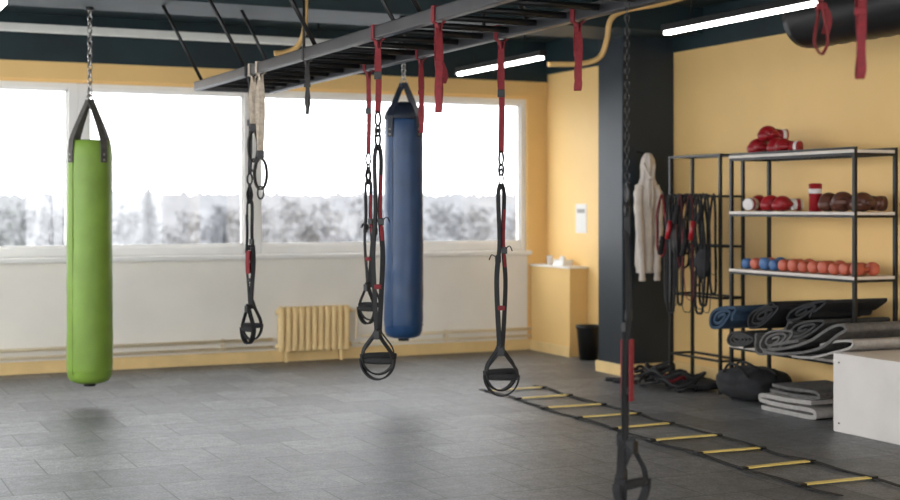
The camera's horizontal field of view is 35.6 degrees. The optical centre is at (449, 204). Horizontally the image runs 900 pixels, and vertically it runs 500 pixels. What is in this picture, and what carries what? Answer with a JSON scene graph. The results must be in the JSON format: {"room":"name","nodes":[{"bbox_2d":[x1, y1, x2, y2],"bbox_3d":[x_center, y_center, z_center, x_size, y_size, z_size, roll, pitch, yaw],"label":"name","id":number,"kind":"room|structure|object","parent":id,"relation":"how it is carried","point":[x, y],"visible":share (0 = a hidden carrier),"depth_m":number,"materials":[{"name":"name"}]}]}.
{"room":"exercise studio","nodes":[
{"label":"exercise studio","id":0,"kind":"room"},
{"bbox_2d":[0,12,547,362],"bbox_3d":[-2.928,-0.100,12.934,8.580,3.200,0.270,0,0,-25],"label":"wall","id":1,"kind":"structure","parent":0,"point":[195,300],"depth_m":13.19,"materials":[{"name":"beige paint"}]},
{"bbox_2d":[0,80,77,257],"bbox_3d":[-4.313,-0.315,12.237,2.080,1.570,0.070,0,0,-25],"label":"window","id":2,"kind":"structure","parent":1,"relation":"in","point":[70,89],"depth_m":12.55,"materials":[{"name":"white plastic"}]},
{"bbox_2d":[78,83,251,255],"bbox_3d":[-2.633,-0.315,13.017,1.625,1.570,0.070,0,0,-25],"label":"window","id":3,"kind":"structure","parent":1,"relation":"in","point":[226,248],"depth_m":13.08,"materials":[{"name":"white plastic"}]},
{"bbox_2d":[0,339,530,375],"bbox_3d":[-2.965,1.445,12.777,8.380,0.110,0.025,0,0,-25],"label":"baseboard","id":4,"kind":"structure","parent":1,"relation":"attached to","point":[121,363],"depth_m":13.29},
{"bbox_2d":[0,250,531,263],"bbox_3d":[-2.966,0.492,12.768,8.370,0.045,0.100,0,0,-25],"label":"trim","id":5,"kind":"structure","parent":1,"relation":"attached to","point":[514,252],"depth_m":13.19,"materials":[{"name":"white plastic"}]},
{"bbox_2d":[0,327,531,360],"bbox_3d":[-2.963,1.315,12.749,8.360,0.110,0.076,0,0,-25],"label":"pipe","id":6,"kind":"object","parent":1,"relation":"attached to","point":[445,333],"visible":0.94,"depth_m":13.08,"materials":[{"name":"white metal"}]},
{"bbox_2d":[0,59,546,97],"bbox_3d":[-2.878,-1.200,12.815,8.570,0.160,0.030,0,0,-25],"label":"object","id":7,"kind":"structure","parent":1,"relation":"attached to","point":[22,69],"depth_m":12.99,"materials":[{"name":"yellow paint"}]},
{"bbox_2d":[275,305,360,362],"bbox_3d":[-1.272,1.235,13.500,0.860,0.530,0.139,0,0,-25],"label":"radiator","id":8,"kind":"object","parent":1,"relation":"attached to","point":[300,328],"visible":0.98,"depth_m":13.42,"materials":[{"name":"beige metal"}]},
{"bbox_2d":[252,91,525,253],"bbox_3d":[-0.560,-0.315,13.979,2.945,1.570,0.070,0,0,-25],"label":"window","id":9,"kind":"structure","parent":1,"relation":"in","point":[519,243],"depth_m":14.09,"materials":[{"name":"white plastic"}]},
{"bbox_2d":[455,47,497,75],"bbox_3d":[0.239,-1.188,11.479,0.060,0.212,0.785,0,0,-25],"label":"lamp","id":10,"kind":"object","parent":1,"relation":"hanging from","point":[492,64],"depth_m":11.47,"materials":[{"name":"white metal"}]},
{"bbox_2d":[504,35,546,66],"bbox_3d":[0.599,-1.189,10.703,0.060,0.213,0.682,0,0,-25],"label":"lamp","id":11,"kind":"object","parent":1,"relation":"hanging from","point":[533,56],"depth_m":10.71,"materials":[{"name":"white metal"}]},
{"bbox_2d":[0,0,735,41],"bbox_3d":[0.236,-1.750,6.118,8.980,0.100,15.300,0,0,-25],"label":"ceiling","id":12,"kind":"structure","parent":0,"point":[686,3],"depth_m":12.69,"materials":[{"name":"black paint"}]},
{"bbox_2d":[0,0,6,9],"bbox_3d":[-2.735,-1.396,8.267,0.060,0.608,1.500,0,0,-25],"label":"lamp","id":13,"kind":"object","parent":12,"relation":"hanging from","point":[3,3],"visible":1,"depth_m":7.61,"materials":[{"name":"white metal"}]},
{"bbox_2d":[66,7,112,385],"bbox_3d":[-2.701,-0.063,10.498,0.340,2.836,0.341,0,0,-25],"label":"bag","id":14,"kind":"object","parent":12,"relation":"hanging from","point":[89,283],"visible":1,"depth_m":10.36,"materials":[{"name":"green leather"}]},
{"bbox_2d":[0,15,395,48],"bbox_3d":[-3.543,-1.593,12.026,6.700,0.215,0.100,0,0,-25],"label":"cable tray","id":15,"kind":"object","parent":12,"relation":"attached to","point":[4,26],"visible":0.66,"depth_m":12.39,"materials":[{"name":"grey metal"}]},
{"bbox_2d":[274,0,307,55],"bbox_3d":[-1.157,-1.390,10.186,0.249,0.620,0.050,0,0,-12],"label":"gas pipe","id":16,"kind":"object","parent":12,"relation":"hanging from","point":[298,44],"visible":0.63,"depth_m":10.18,"materials":[{"name":"yellow metal"}]},
{"bbox_2d":[7,0,702,38],"bbox_3d":[-1.857,-1.590,10.604,8.560,0.220,0.760,0,0,-25],"label":"ceiling beam","id":17,"kind":"structure","parent":12,"relation":"attached to","point":[646,23],"depth_m":10.91,"materials":[{"name":"black metal"}]},
{"bbox_2d":[383,16,422,340],"bbox_3d":[-0.365,-0.207,10.999,0.314,2.545,0.314,0,0,-25],"label":"bag","id":18,"kind":"object","parent":12,"relation":"hanging from","point":[403,142],"visible":0.86,"depth_m":10.87,"materials":[{"name":"blue leather"}]},
{"bbox_2d":[161,0,669,93],"bbox_3d":[-0.126,-1.278,6.949,0.947,0.856,8.112,0,0,-25],"label":"rig","id":19,"kind":"object","parent":12,"relation":"hanging from","point":[284,72],"visible":0.93,"depth_m":7.54,"materials":[{"name":"metal"}]},
{"bbox_2d":[240,65,262,343],"bbox_3d":[-1.300,-0.003,9.214,0.112,1.835,0.154,0,0,-41],"label":"trainer","id":20,"kind":"object","parent":19,"relation":"hanging from","point":[250,258],"visible":0.99,"depth_m":9.20,"materials":[{"name":"black fabric"}]},
{"bbox_2d":[247,61,267,199],"bbox_3d":[-1.249,-0.477,9.055,0.100,0.887,0.219,0,0,-25],"label":"straps","id":21,"kind":"object","parent":19,"relation":"hanging from","point":[256,98],"visible":0.98,"depth_m":8.99,"materials":[{"name":"beige fabric"}]},
{"bbox_2d":[301,47,312,113],"bbox_3d":[-0.831,-0.724,8.155,0.063,0.393,0.049,0,0,-25],"label":"strap","id":22,"kind":"object","parent":19,"relation":"hanging from","point":[307,71],"visible":0.98,"depth_m":8.15,"materials":[{"name":"fabric"}]},
{"bbox_2d":[357,64,378,324],"bbox_3d":[-0.503,-0.083,8.871,0.155,1.675,0.112,0,0,38],"label":"trainer","id":23,"kind":"object","parent":19,"relation":"hanging from","point":[362,306],"visible":0.86,"depth_m":8.85,"materials":[{"name":"black fabric"}]},
{"bbox_2d":[359,24,396,380],"bbox_3d":[-0.362,-0.013,7.181,0.192,1.815,0.124,0,0,13],"label":"trainer","id":24,"kind":"object","parent":19,"relation":"hanging from","point":[389,357],"visible":1,"depth_m":7.16,"materials":[{"name":"black fabric"}]},
{"bbox_2d":[415,50,426,132],"bbox_3d":[-0.165,-0.669,8.099,0.063,0.503,0.050,0,0,-25],"label":"strap","id":25,"kind":"object","parent":19,"relation":"hanging from","point":[421,68],"visible":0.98,"depth_m":8.09,"materials":[{"name":"red fabric"}]},
{"bbox_2d":[431,5,447,112],"bbox_3d":[-0.042,-0.674,6.479,0.082,0.493,0.054,0,0,-25],"label":"strap","id":26,"kind":"object","parent":19,"relation":"hanging from","point":[441,73],"visible":0.98,"depth_m":6.47,"materials":[{"name":"red fabric"}]},
{"bbox_2d":[483,25,519,396],"bbox_3d":[0.267,0.029,7.199,0.192,1.900,0.124,0,0,5],"label":"trainer","id":27,"kind":"object","parent":19,"relation":"hanging from","point":[501,374],"visible":1,"depth_m":7.17,"materials":[{"name":"black fabric"}]},
{"bbox_2d":[570,9,585,90],"bbox_3d":[0.593,-0.724,6.465,0.063,0.393,0.054,0,0,-25],"label":"strap","id":28,"kind":"object","parent":19,"relation":"hanging from","point":[577,37],"visible":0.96,"depth_m":6.46,"materials":[{"name":"red fabric"}]},
{"bbox_2d":[612,0,650,499],"bbox_3d":[0.618,0.087,5.017,0.124,2.015,0.192,0,0,40],"label":"trainer","id":29,"kind":"object","parent":19,"relation":"hanging from","point":[626,445],"visible":1,"depth_m":4.98,"materials":[{"name":"black nylon webbing"},{"name":"red nylon webbing"},{"name":"black foam"}]},
{"bbox_2d":[813,0,831,54],"bbox_3d":[1.313,-0.724,4.931,0.087,0.393,0.043,0,0,-25],"label":"strap","id":30,"kind":"object","parent":19,"relation":"hanging from","point":[827,17],"visible":1,"depth_m":4.92,"materials":[{"name":"red fabric"}]},
{"bbox_2d":[854,0,866,78],"bbox_3d":[1.393,-0.674,4.742,0.063,0.493,0.051,0,0,-25],"label":"strap","id":31,"kind":"object","parent":19,"relation":"hanging from","point":[860,10],"visible":1,"depth_m":4.73,"materials":[{"name":"red fabric"}]},
{"bbox_2d":[547,0,682,66],"bbox_3d":[1.395,-1.399,11.013,1.275,0.643,0.089,0,0,-5],"label":"gas pipe","id":32,"kind":"object","parent":12,"relation":"hanging from","point":[612,17],"visible":0.8,"depth_m":10.99,"materials":[{"name":"yellow metal"}]},
{"bbox_2d":[661,0,817,34],"bbox_3d":[1.696,-1.396,8.339,0.060,0.608,1.500,0,0,-25],"label":"lamp","id":33,"kind":"object","parent":12,"relation":"hanging from","point":[779,6],"visible":0.88,"depth_m":8.29,"materials":[{"name":"glowing white plastic diffuser"}]},
{"bbox_2d":[782,0,899,47],"bbox_3d":[4.223,-1.389,5.913,0.446,0.623,8.330,0,0,-25],"label":"ventilation duct","id":34,"kind":"object","parent":12,"relation":"hanging from","point":[883,16],"visible":0.78,"depth_m":9.12,"materials":[{"name":"black metal"}]},
{"bbox_2d":[0,350,899,499],"bbox_3d":[0.236,1.550,6.118,8.980,0.100,15.300,0,0,-25],"label":"floor","id":35,"kind":"structure","parent":0,"point":[309,429],"depth_m":9.15,"materials":[{"name":"rubber"}]},
{"bbox_2d":[530,264,587,356],"bbox_3d":[1.097,1.055,14.191,0.219,0.890,0.820,0,0,-25],"label":"cabinet","id":36,"kind":"object","parent":35,"relation":"on","point":[558,293],"visible":0.86,"depth_m":14.00,"materials":[{"name":"yellow paint"}]},
{"bbox_2d":[546,255,552,264],"bbox_3d":[1.020,0.564,14.310,0.074,0.093,0.074,0,0,-25],"label":"paper cup","id":37,"kind":"object","parent":36,"relation":"on","point":[549,257],"visible":1,"depth_m":14.28,"materials":[{"name":"white paper"}]},
{"bbox_2d":[553,256,572,265],"bbox_3d":[1.135,0.560,14.098,0.110,0.100,0.220,0,0,-25],"label":"tissue box","id":38,"kind":"object","parent":36,"relation":"on","point":[561,261],"visible":1,"depth_m":14.03,"materials":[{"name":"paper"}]},
{"bbox_2d":[576,324,597,360],"bbox_3d":[1.343,1.333,13.566,0.250,0.335,0.250,0,0,-25],"label":"waste bin","id":39,"kind":"object","parent":35,"relation":"on","point":[587,334],"visible":0.81,"depth_m":13.48,"materials":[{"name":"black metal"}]},
{"bbox_2d":[605,361,717,391],"bbox_3d":[1.781,1.410,11.576,0.604,0.188,1.050,0,0,-25],"label":"bundle","id":40,"kind":"object","parent":35,"relation":"on","point":[677,379],"visible":0.98,"depth_m":11.34,"materials":[{"name":"black plastic"}]},
{"bbox_2d":[479,385,899,496],"bbox_3d":[1.391,1.487,9.230,0.557,0.018,4.858,0,0,-22],"label":"ladder","id":41,"kind":"object","parent":35,"relation":"on","point":[615,428],"visible":0.93,"depth_m":8.65,"materials":[{"name":"black plastic"}]},
{"bbox_2d":[663,153,744,393],"bbox_3d":[2.047,0.545,11.446,0.353,1.910,0.724,0,0,-25],"label":"storage rack","id":42,"kind":"object","parent":35,"relation":"on","point":[719,156],"visible":0.61,"depth_m":11.20,"materials":[{"name":"black metal"}]},
{"bbox_2d":[656,193,716,314],"bbox_3d":[1.909,0.402,11.393,0.136,0.993,0.756,0,0,-25],"label":"bands","id":43,"kind":"object","parent":42,"relation":"attached to","point":[683,239],"visible":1,"depth_m":11.33,"materials":[{"name":"black plastic"}]},
{"bbox_2d":[716,360,791,401],"bbox_3d":[2.331,1.347,10.780,0.446,0.303,0.598,0,0,-25],"label":"duffel bag","id":44,"kind":"object","parent":35,"relation":"on","point":[745,382],"visible":0.84,"depth_m":10.61,"materials":[{"name":"black fabric"}]},
{"bbox_2d":[758,392,832,419],"bbox_3d":[2.658,1.433,10.129,0.550,0.133,0.654,0,0,-25],"label":"mat","id":45,"kind":"object","parent":35,"relation":"on","point":[812,409],"visible":0.48,"depth_m":9.93,"materials":[{"name":"grey rubber"}]},
{"bbox_2d":[770,380,832,399],"bbox_3d":[2.691,1.337,10.117,0.500,0.073,0.554,0,0,-25],"label":"mat","id":46,"kind":"object","parent":45,"relation":"on","point":[819,389],"visible":0.53,"depth_m":10.07,"materials":[{"name":"grey rubber"}]},
{"bbox_2d":[729,147,897,397],"bbox_3d":[2.644,0.550,10.312,0.400,1.900,1.426,0,0,-25],"label":"shelving unit","id":47,"kind":"object","parent":35,"relation":"on","point":[854,153],"visible":0.77,"depth_m":10.03,"materials":[{"name":"black steel"},{"name":"white painted wood"}]},
{"bbox_2d":[741,258,760,268],"bbox_3d":[2.355,0.450,10.817,0.210,0.084,0.084,0,0,-25],"label":"dumbbell","id":48,"kind":"object","parent":47,"relation":"on","point":[745,263],"visible":0.43,"depth_m":10.76,"materials":[{"name":"blue plastic"}]},
{"bbox_2d":[727,329,776,347],"bbox_3d":[2.420,1.002,10.523,0.590,0.119,0.326,0,0,-25],"label":"exercise mat","id":49,"kind":"object","parent":47,"relation":"on","point":[745,339],"visible":0.34,"depth_m":10.40,"materials":[{"name":"grey rubber"}]},
{"bbox_2d":[709,305,762,328],"bbox_3d":[2.332,0.849,10.675,0.620,0.192,0.340,0,0,-25],"label":"exercise mat","id":50,"kind":"object","parent":49,"relation":"on","point":[724,317],"visible":0.47,"depth_m":10.53,"materials":[{"name":"blue rubber"}]},
{"bbox_2d":[743,195,763,210],"bbox_3d":[2.353,-0.015,10.798,0.242,0.125,0.142,0,0,-45],"label":"glove","id":51,"kind":"object","parent":47,"relation":"on","point":[753,203],"visible":0.72,"depth_m":10.72,"materials":[{"name":"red leather"}]},
{"bbox_2d":[747,139,769,154],"bbox_3d":[2.415,-0.448,10.781,0.255,0.131,0.150,0,0,5],"label":"glove","id":52,"kind":"object","parent":47,"relation":"on","point":[755,145],"visible":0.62,"depth_m":10.74,"materials":[{"name":"red leather"}]},
{"bbox_2d":[750,257,774,268],"bbox_3d":[2.402,0.447,10.715,0.210,0.090,0.090,0,0,-25],"label":"dumbbell","id":53,"kind":"object","parent":47,"relation":"on","point":[754,263],"visible":0.52,"depth_m":10.66,"materials":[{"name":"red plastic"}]},
{"bbox_2d":[759,257,784,269],"bbox_3d":[2.449,0.444,10.614,0.210,0.096,0.096,0,0,-25],"label":"dumbbell","id":54,"kind":"object","parent":47,"relation":"on","point":[763,262],"visible":0.6,"depth_m":10.56,"materials":[{"name":"blue plastic"}]},
{"bbox_2d":[760,195,788,210],"bbox_3d":[2.477,-0.015,10.646,0.245,0.125,0.145,0,0,-25],"label":"glove","id":55,"kind":"object","parent":47,"relation":"on","point":[767,201],"visible":0.46,"depth_m":10.59,"materials":[{"name":"red leather"}]},
{"bbox_2d":[766,137,789,153],"bbox_3d":[2.515,-0.448,10.642,0.257,0.131,0.150,0,0,-40],"label":"glove","id":56,"kind":"object","parent":47,"relation":"on","point":[771,143],"visible":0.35,"depth_m":10.58,"materials":[{"name":"red leather"}]},
{"bbox_2d":[757,126,788,141],"bbox_3d":[2.470,-0.545,10.709,0.245,0.125,0.145,0,0,-25],"label":"glove","id":57,"kind":"object","parent":56,"relation":"on","point":[766,133],"visible":0.97,"depth_m":10.66,"materials":[{"name":"red leather"}]},
{"bbox_2d":[769,259,790,270],"bbox_3d":[2.496,0.450,10.512,0.210,0.084,0.084,0,0,-25],"label":"dumbbell","id":58,"kind":"object","parent":47,"relation":"on","point":[773,264],"visible":0.51,"depth_m":10.46,"materials":[{"name":"blue plastic"}]},
{"bbox_2d":[754,329,808,355],"bbox_3d":[2.586,0.987,10.164,0.590,0.211,0.440,0,0,-25],"label":"exercise mat","id":59,"kind":"object","parent":47,"relation":"on","point":[762,340],"visible":0.41,"depth_m":10.08,"materials":[{"name":"grey rubber"}]},
{"bbox_2d":[747,299,832,328],"bbox_3d":[2.531,0.806,10.317,0.560,0.217,0.366,0,0,-25],"label":"exercise mat","id":60,"kind":"object","parent":59,"relation":"on","point":[774,314],"visible":0.42,"depth_m":10.18,"materials":[{"name":"black rubber"}]},
{"bbox_2d":[771,196,802,210],"bbox_3d":[2.528,-0.011,10.494,0.231,0.118,0.135,0,0,-1],"label":"glove","id":61,"kind":"object","parent":47,"relation":"on","point":[780,203],"visible":0.94,"depth_m":10.47,"materials":[{"name":"red leather"}]},
{"bbox_2d":[773,138,803,152],"bbox_3d":[2.518,-0.442,10.475,0.135,0.118,0.231,0,0,-41],"label":"glove","id":62,"kind":"object","parent":47,"relation":"on","point":[782,144],"visible":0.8,"depth_m":10.43,"materials":[{"name":"red leather"}]},
{"bbox_2d":[778,259,803,270],"bbox_3d":[2.543,0.447,10.411,0.210,0.090,0.090,0,0,-25],"label":"dumbbell","id":63,"kind":"object","parent":47,"relation":"on","point":[782,264],"visible":0.44,"depth_m":10.36,"materials":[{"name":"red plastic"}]},
{"bbox_2d":[787,259,814,271],"bbox_3d":[2.590,0.444,10.309,0.210,0.096,0.096,0,0,-25],"label":"dumbbell","id":64,"kind":"object","parent":47,"relation":"on","point":[792,264],"visible":0.58,"depth_m":10.26,"materials":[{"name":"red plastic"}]},
{"bbox_2d":[798,261,819,272],"bbox_3d":[2.638,0.450,10.207,0.210,0.084,0.084,0,0,-25],"label":"dumbbell","id":65,"kind":"object","parent":47,"relation":"on","point":[802,266],"visible":0.45,"depth_m":10.15,"materials":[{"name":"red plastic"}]},
{"bbox_2d":[808,183,821,210],"bbox_3d":[2.658,-0.056,10.186,0.098,0.205,0.098,0,0,-25],"label":"canister","id":66,"kind":"object","parent":47,"relation":"on","point":[815,189],"visible":0.95,"depth_m":10.15,"materials":[{"name":"red plastic"}]},
{"bbox_2d":[807,261,833,272],"bbox_3d":[2.685,0.447,10.106,0.210,0.090,0.090,0,0,-25],"label":"dumbbell","id":67,"kind":"object","parent":47,"relation":"on","point":[812,266],"visible":0.52,"depth_m":10.05,"materials":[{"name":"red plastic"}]},
{"bbox_2d":[818,192,833,211],"bbox_3d":[2.759,-0.021,10.071,0.270,0.138,0.158,0,0,-40],"label":"glove","id":68,"kind":"object","parent":47,"relation":"on","point":[824,200],"visible":0.43,"depth_m":9.99,"materials":[{"name":"brown leather"}]},
{"bbox_2d":[817,260,845,273],"bbox_3d":[2.732,0.444,10.004,0.210,0.096,0.096,0,0,-25],"label":"dumbbell","id":69,"kind":"object","parent":47,"relation":"on","point":[822,267],"visible":0.59,"depth_m":9.95,"materials":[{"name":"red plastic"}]},
{"bbox_2d":[763,321,899,355],"bbox_3d":[2.717,0.930,9.810,0.610,0.280,0.892,0,0,-25],"label":"exercise mat","id":70,"kind":"object","parent":47,"relation":"on","point":[842,331],"visible":0.76,"depth_m":9.51,"materials":[{"name":"grey rubber"}]},
{"bbox_2d":[782,317,889,340],"bbox_3d":[2.723,0.879,9.881,0.580,0.185,0.458,0,0,-25],"label":"exercise mat","id":71,"kind":"object","parent":70,"relation":"on","point":[811,328],"visible":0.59,"depth_m":9.72,"materials":[{"name":"grey rubber"}]},
{"bbox_2d":[786,298,886,320],"bbox_3d":[2.734,0.741,9.905,0.540,0.176,0.431,0,0,-25],"label":"exercise mat","id":72,"kind":"object","parent":71,"relation":"on","point":[840,308],"visible":0.93,"depth_m":9.80,"materials":[{"name":"black rubber"}]},
{"bbox_2d":[828,262,851,274],"bbox_3d":[2.779,0.450,9.903,0.210,0.084,0.084,0,0,-25],"label":"dumbbell","id":73,"kind":"object","parent":47,"relation":"on","point":[833,268],"visible":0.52,"depth_m":9.85,"materials":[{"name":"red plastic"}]},
{"bbox_2d":[829,191,851,211],"bbox_3d":[2.796,-0.025,9.873,0.166,0.145,0.282,0,0,-37],"label":"glove","id":74,"kind":"object","parent":47,"relation":"on","point":[840,201],"visible":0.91,"depth_m":9.86,"materials":[{"name":"brown leather"}]},
{"bbox_2d":[792,337,899,358],"bbox_3d":[2.799,0.981,9.658,0.590,0.174,0.637,0,0,-25],"label":"exercise mat","id":75,"kind":"object","parent":47,"relation":"on","point":[885,343],"visible":0.78,"depth_m":9.38,"materials":[{"name":"grey rubber"}]},
{"bbox_2d":[839,262,866,275],"bbox_3d":[2.826,0.447,9.801,0.210,0.090,0.090,0,0,-25],"label":"dumbbell","id":76,"kind":"object","parent":47,"relation":"on","point":[844,267],"visible":0.59,"depth_m":9.75,"materials":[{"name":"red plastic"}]},
{"bbox_2d":[849,262,879,275],"bbox_3d":[2.873,0.444,9.699,0.210,0.096,0.096,0,0,-25],"label":"dumbbell","id":77,"kind":"object","parent":47,"relation":"on","point":[871,268],"visible":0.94,"depth_m":9.69,"materials":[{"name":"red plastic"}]},
{"bbox_2d":[849,192,887,211],"bbox_3d":[2.919,-0.021,9.770,0.271,0.138,0.160,0,0,-25],"label":"glove","id":78,"kind":"object","parent":47,"relation":"on","point":[865,201],"visible":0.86,"depth_m":9.72,"materials":[{"name":"brown leather"}]},
{"bbox_2d":[833,349,899,444],"bbox_3d":[3.001,1.240,9.088,0.664,0.520,0.760,0,0,-25],"label":"box","id":79,"kind":"object","parent":35,"relation":"on","point":[866,384],"visible":1,"depth_m":9.01,"materials":[{"name":"white wood"}]},
{"bbox_2d":[598,36,673,363],"bbox_3d":[1.669,-0.100,12.577,0.539,3.200,0.410,0,0,-25],"label":"column","id":80,"kind":"structure","parent":0,"point":[651,62],"depth_m":12.41,"materials":[{"name":"paint"}]},
{"bbox_2d":[595,360,668,375],"bbox_3d":[1.652,1.450,12.569,0.540,0.100,0.450,0,0,-25],"label":"baseboard","id":81,"kind":"structure","parent":80,"relation":"attached to","point":[601,366],"depth_m":12.43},
{"bbox_2d":[633,151,662,280],"bbox_3d":[1.732,0.091,12.200,0.242,1.139,0.246,0,0,16],"label":"hooded jacket","id":82,"kind":"object","parent":80,"relation":"attached to","point":[647,193],"visible":0.93,"depth_m":12.16,"materials":[{"name":"beige cotton"}]},
{"bbox_2d":[546,0,899,381],"bbox_3d":[4.167,-0.100,8.053,0.220,3.200,15.100,0,0,-25],"label":"wall","id":83,"kind":"structure","parent":0,"point":[732,81],"depth_m":11.40,"materials":[{"name":"yellow paint"}]},
{"bbox_2d":[576,204,586,232],"bbox_3d":[1.310,0.135,13.987,0.006,0.290,0.210,0,0,-25],"label":"notice","id":84,"kind":"object","parent":83,"relation":"attached to","point":[581,209],"visible":1,"depth_m":13.98,"materials":[{"name":"paper"}]},
{"bbox_2d":[673,361,717,379],"bbox_3d":[4.308,1.445,7.512,0.020,0.110,14.000,0,0,-25],"label":"baseboard","id":85,"kind":"structure","parent":83,"relation":"attached to","point":[711,372],"depth_m":12.12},
{"label":"outside","id":86,"kind":"structure","parent":0,"visible":0},
{"bbox_3d":[-59.943,9.800,200.389,460.000,0.200,386.000,0,0,-25],"label":"snow","id":87,"kind":"object","parent":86,"visible":0},
{"bbox_2d":[131,181,158,244],"bbox_3d":[-12.728,4.345,58.955,3.146,10.710,3.642,0,0,-25],"label":"conifer tree","id":88,"kind":"object","parent":87,"relation":"on","point":[147,235],"visible":0.19,"depth_m":59.03,"materials":[{"name":"white plant"}]},
{"bbox_2d":[152,200,164,243],"bbox_3d":[-13.162,4.699,61.147,3.702,10.003,3.114,0,0,10],"label":"conifer tree","id":89,"kind":"object","parent":87,"relation":"on","point":[155,226],"visible":0.05,"depth_m":61.20,"materials":[{"name":"white plant"}]},
{"bbox_2d":[217,213,230,243],"bbox_3d":[-9.937,5.002,61.529,2.833,9.397,2.759,0,0,-6],"label":"conifer tree","id":90,"kind":"object","parent":87,"relation":"on","point":[224,230],"visible":0.12,"depth_m":61.49,"materials":[{"name":"grey plant"}]},
{"bbox_2d":[0,191,515,245],"bbox_3d":[-8.483,4.058,161.511,105.086,11.294,19.467,0,0,-25],"label":"treeline","id":91,"kind":"object","parent":87,"relation":"on","point":[191,221],"visible":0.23,"depth_m":153.75,"materials":[{"name":"grey plant"}]},
{"bbox_2d":[0,189,515,213],"bbox_3d":[-10.530,3.223,266.132,225.000,12.954,11.653,0,0,-25],"label":"treeline","id":92,"kind":"object","parent":87,"relation":"on","point":[198,200],"visible":0.09,"depth_m":253.93,"materials":[{"name":"white plant"}]},
{"bbox_2d":[0,204,515,245],"bbox_3d":[-7.410,4.752,182.219,156.000,9.896,6.801,0,0,-25],"label":"treeline","id":93,"kind":"object","parent":87,"relation":"on","point":[168,217],"visible":0.02,"depth_m":172.58,"materials":[{"name":"white plant"}]},
{"bbox_2d":[0,209,515,245],"bbox_3d":[-6.507,5.047,112.375,71.541,9.318,16.620,0,0,-25],"label":"treeline","id":94,"kind":"object","parent":87,"relation":"on","point":[279,238],"visible":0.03,"depth_m":109.14,"materials":[{"name":"white plant"}]}
]}

